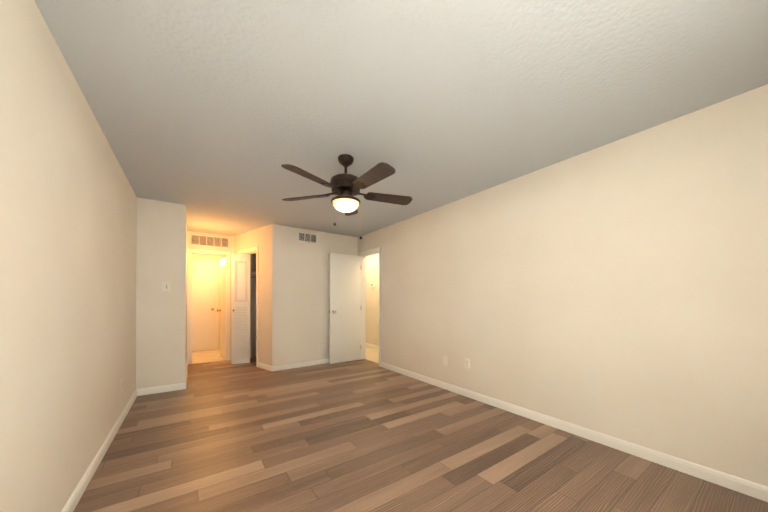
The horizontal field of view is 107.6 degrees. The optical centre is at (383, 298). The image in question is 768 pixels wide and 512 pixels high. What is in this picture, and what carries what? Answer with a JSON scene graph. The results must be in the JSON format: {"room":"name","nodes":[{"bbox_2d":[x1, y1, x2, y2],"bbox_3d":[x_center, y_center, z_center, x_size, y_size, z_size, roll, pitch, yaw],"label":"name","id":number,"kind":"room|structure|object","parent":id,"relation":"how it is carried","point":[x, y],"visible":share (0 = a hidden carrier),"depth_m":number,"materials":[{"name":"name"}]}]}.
{"room":"empty bedroom","nodes":[
{"label":"empty bedroom","id":0,"kind":"room"},
{"bbox_2d":[0,0,136,511],"bbox_3d":[-1.613,-0.038,1.300,0.100,2.420,5.090,0,0,-35],"label":"wall","id":1,"kind":"structure","parent":0,"point":[68,233],"depth_m":1.36,"materials":[{"name":"paint"}]},
{"bbox_2d":[61,389,136,511],"bbox_3d":[-1.594,1.130,1.367,0.013,0.084,4.990,0,0,-35],"label":"baseboard","id":2,"kind":"structure","parent":1,"relation":"attached to","point":[76,495],"depth_m":1.92,"materials":[{"name":"white wood"}]},
{"bbox_2d":[136,197,186,388],"bbox_3d":[-3.362,-0.024,4.272,0.590,2.420,1.790,0,0,-35],"label":"wall","id":3,"kind":"structure","parent":0,"point":[161,337],"depth_m":3.56,"materials":[{"name":"paint"}]},
{"bbox_2d":[137,382,186,395],"bbox_3d":[-2.804,1.141,3.556,0.503,0.084,0.013,0,0,-35],"label":"baseboard","id":4,"kind":"structure","parent":3,"relation":"attached to","point":[159,389],"depth_m":3.55,"materials":[{"name":"white wood"}]},
{"bbox_2d":[162,281,170,290],"bbox_3d":[-2.770,-0.157,3.581,0.085,0.125,0.019,0,0,-35],"label":"light switch","id":5,"kind":"object","parent":3,"relation":"attached to","point":[166,286],"visible":1,"depth_m":3.58,"materials":[{"name":"beige plastic"}]},
{"bbox_2d":[185,361,187,388],"bbox_3d":[-3.081,1.144,4.391,0.013,0.084,1.703,0,0,-35],"label":"baseboard","id":6,"kind":"structure","parent":3,"relation":"attached to","point":[186,374],"depth_m":4.09,"materials":[{"name":"white wood"}]},
{"bbox_2d":[193,254,224,350],"bbox_3d":[-4.101,-0.013,6.634,1.550,2.420,0.100,0,0,-35],"label":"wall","id":7,"kind":"structure","parent":0,"point":[207,257],"depth_m":6.66,"materials":[{"name":"paint"}]},
{"bbox_2d":[192,262,215,350],"bbox_3d":[-4.198,0.180,6.439,0.624,2.015,0.108,0,0,-35],"label":"closet door","id":8,"kind":"structure","parent":7,"relation":"in","point":[204,311],"depth_m":6.50,"materials":[{"name":"white wood"}]},
{"bbox_2d":[193,259,218,348],"bbox_3d":[-4.225,0.148,6.477,0.718,2.097,0.017,0,0,-35],"label":"door frame","id":9,"kind":"structure","parent":7,"relation":"attached to","point":[217,298],"depth_m":6.66,"materials":[{"name":"white wood"}]},
{"bbox_2d":[187,231,253,359],"bbox_3d":[-3.182,-0.019,5.422,1.210,2.420,0.100,0,0,-35],"label":"wall","id":10,"kind":"structure","parent":0,"point":[231,249],"depth_m":5.50,"materials":[{"name":"paint"}]},
{"bbox_2d":[187,248,230,363],"bbox_3d":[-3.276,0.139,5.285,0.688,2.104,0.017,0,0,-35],"label":"door frame","id":11,"kind":"structure","parent":10,"relation":"attached to","point":[189,251],"depth_m":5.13,"materials":[{"name":"white wood"}]},
{"bbox_2d":[190,233,229,248],"bbox_3d":[-3.270,-1.081,5.299,0.635,0.215,0.011,0,0,-35],"label":"air vent","id":12,"kind":"object","parent":10,"relation":"in","point":[208,241],"visible":1,"depth_m":5.29,"materials":[{"name":"white metal"}]},
{"bbox_2d":[234,224,272,365],"bbox_3d":[-2.399,-0.020,5.138,1.540,2.420,0.100,0,0,39],"label":"wall","id":13,"kind":"structure","parent":0,"point":[261,238],"depth_m":4.79,"materials":[{"name":"paint"}]},
{"bbox_2d":[217,258,224,357],"bbox_3d":[-3.286,0.177,5.772,0.180,2.015,0.586,0,0,-42],"label":"bathroom door","id":14,"kind":"structure","parent":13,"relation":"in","point":[222,307],"depth_m":5.79,"materials":[{"name":"white wood"}]},
{"bbox_2d":[231,254,249,363],"bbox_3d":[-2.658,0.186,5.171,0.309,1.985,0.276,0,0,39],"label":"bifold closet door","id":15,"kind":"structure","parent":13,"relation":"in","point":[240,316],"depth_m":5.12,"materials":[{"name":"white wood"}]},
{"bbox_2d":[238,246,257,366],"bbox_3d":[-2.490,0.138,5.136,0.748,2.104,0.017,0,0,39],"label":"trim","id":16,"kind":"structure","parent":13,"relation":"attached to","point":[248,250],"depth_m":4.92,"materials":[{"name":"white wood"}]},
{"bbox_2d":[242,251,255,254],"bbox_3d":[-2.454,0.168,5.181,0.646,2.045,0.100,0,0,39],"label":"trim","id":17,"kind":"structure","parent":13,"relation":"attached to","point":[249,253],"depth_m":5.17,"materials":[{"name":"white wood"}]},
{"bbox_2d":[258,362,272,370],"bbox_3d":[-2.010,1.146,4.746,0.475,0.084,0.013,0,0,39],"label":"baseboard","id":18,"kind":"structure","parent":13,"relation":"attached to","point":[264,366],"depth_m":4.74,"materials":[{"name":"white wood"}]},
{"bbox_2d":[253,253,255,356],"bbox_3d":[-3.144,-0.014,6.522,0.100,2.420,1.670,0,0,-35],"label":"wall","id":19,"kind":"structure","parent":0,"point":[254,332],"depth_m":5.83,"materials":[{"name":"paint"}]},
{"bbox_2d":[272,224,357,365],"bbox_3d":[-1.165,-0.020,5.186,1.752,2.420,0.100,0,0,-37],"label":"wall","id":20,"kind":"structure","parent":0,"point":[300,301],"depth_m":4.91,"materials":[{"name":"paint"}]},
{"bbox_2d":[271,358,328,370],"bbox_3d":[-1.176,1.148,5.102,1.665,0.084,0.013,0,0,-37],"label":"baseboard","id":21,"kind":"structure","parent":20,"relation":"attached to","point":[298,365],"depth_m":4.88,"materials":[{"name":"white wood"}]},
{"bbox_2d":[298,231,317,243],"bbox_3d":[-1.349,-1.081,4.981,0.365,0.175,0.011,0,0,-37],"label":"air vent","id":22,"kind":"object","parent":20,"relation":"in","point":[307,237],"visible":1,"depth_m":4.98,"materials":[{"name":"white metal"}]},
{"bbox_2d":[329,253,360,363],"bbox_3d":[-0.724,0.175,5.300,0.668,2.015,0.180,0,0,-37],"label":"bedroom door","id":23,"kind":"structure","parent":20,"relation":"in","point":[344,307],"depth_m":5.27,"materials":[{"name":"white wood"}]},
{"bbox_2d":[366,253,378,345],"bbox_3d":[0.310,-0.016,6.090,0.100,2.420,4.500,0,0,-35],"label":"wall","id":24,"kind":"structure","parent":0,"point":[372,304],"depth_m":6.86,"materials":[{"name":"paint"}]},
{"bbox_2d":[366,343,378,349],"bbox_3d":[0.264,1.152,6.052,0.013,0.084,4.300,0,0,-35],"label":"baseboard","id":25,"kind":"structure","parent":24,"relation":"attached to","point":[372,346],"depth_m":6.83,"materials":[{"name":"white wood"}]},
{"bbox_2d":[34,0,767,236],"bbox_3d":[-0.788,-1.286,3.943,4.550,0.100,8.600,0,0,-35],"label":"ceiling","id":26,"kind":"structure","parent":0,"point":[213,116],"depth_m":1.65,"materials":[{"name":"grey paint"}]},
{"bbox_2d":[281,154,411,238],"bbox_3d":[-0.306,-0.886,2.449,1.215,0.713,1.178,0,0,-35],"label":"ceiling fan","id":27,"kind":"object","parent":26,"relation":"hanging from","point":[345,187],"visible":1,"depth_m":2.38,"materials":[{"name":"brown wood"}]},
{"bbox_2d":[73,347,767,511],"bbox_3d":[-0.788,1.234,3.932,4.550,0.100,8.600,0,0,-35],"label":"floor","id":28,"kind":"structure","parent":0,"point":[364,435],"depth_m":2.08,"materials":[{"name":"laminate"}]},
{"bbox_2d":[358,84,767,486],"bbox_3d":[0.652,-0.025,4.006,0.100,2.420,6.980,0,0,-35],"label":"wall","id":29,"kind":"structure","parent":0,"point":[618,289],"depth_m":2.19,"materials":[{"name":"paint"}]},
{"bbox_2d":[359,247,380,366],"bbox_3d":[-0.275,0.138,5.249,0.017,2.104,0.768,0,0,-35],"label":"door frame","id":30,"kind":"structure","parent":29,"relation":"attached to","point":[370,251],"depth_m":4.96,"materials":[{"name":"white wood"}]},
{"bbox_2d":[361,251,378,359],"bbox_3d":[-0.227,0.168,5.282,0.100,2.045,0.666,0,0,-35],"label":"trim","id":31,"kind":"structure","parent":29,"relation":"attached to","point":[363,306],"depth_m":5.53,"materials":[{"name":"white wood"}]},
{"bbox_2d":[443,356,446,365],"bbox_3d":[0.800,0.813,3.691,0.009,0.118,0.072,0,0,-35],"label":"electrical outlet","id":32,"kind":"object","parent":29,"relation":"attached to","point":[444,360],"visible":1,"depth_m":3.69,"materials":[{"name":"beige plastic"}]},
{"bbox_2d":[465,358,469,368],"bbox_3d":[1.004,0.782,3.395,0.009,0.118,0.072,0,0,-35],"label":"electrical outlet","id":33,"kind":"object","parent":29,"relation":"attached to","point":[467,363],"visible":1,"depth_m":3.39,"materials":[{"name":"beige plastic"}]},
{"bbox_2d":[381,362,767,501],"bbox_3d":[1.237,1.138,3.051,0.013,0.084,4.552,0,0,-35],"label":"baseboard","id":34,"kind":"structure","parent":29,"relation":"attached to","point":[744,486],"depth_m":2.18,"materials":[{"name":"white wood"}]}
]}

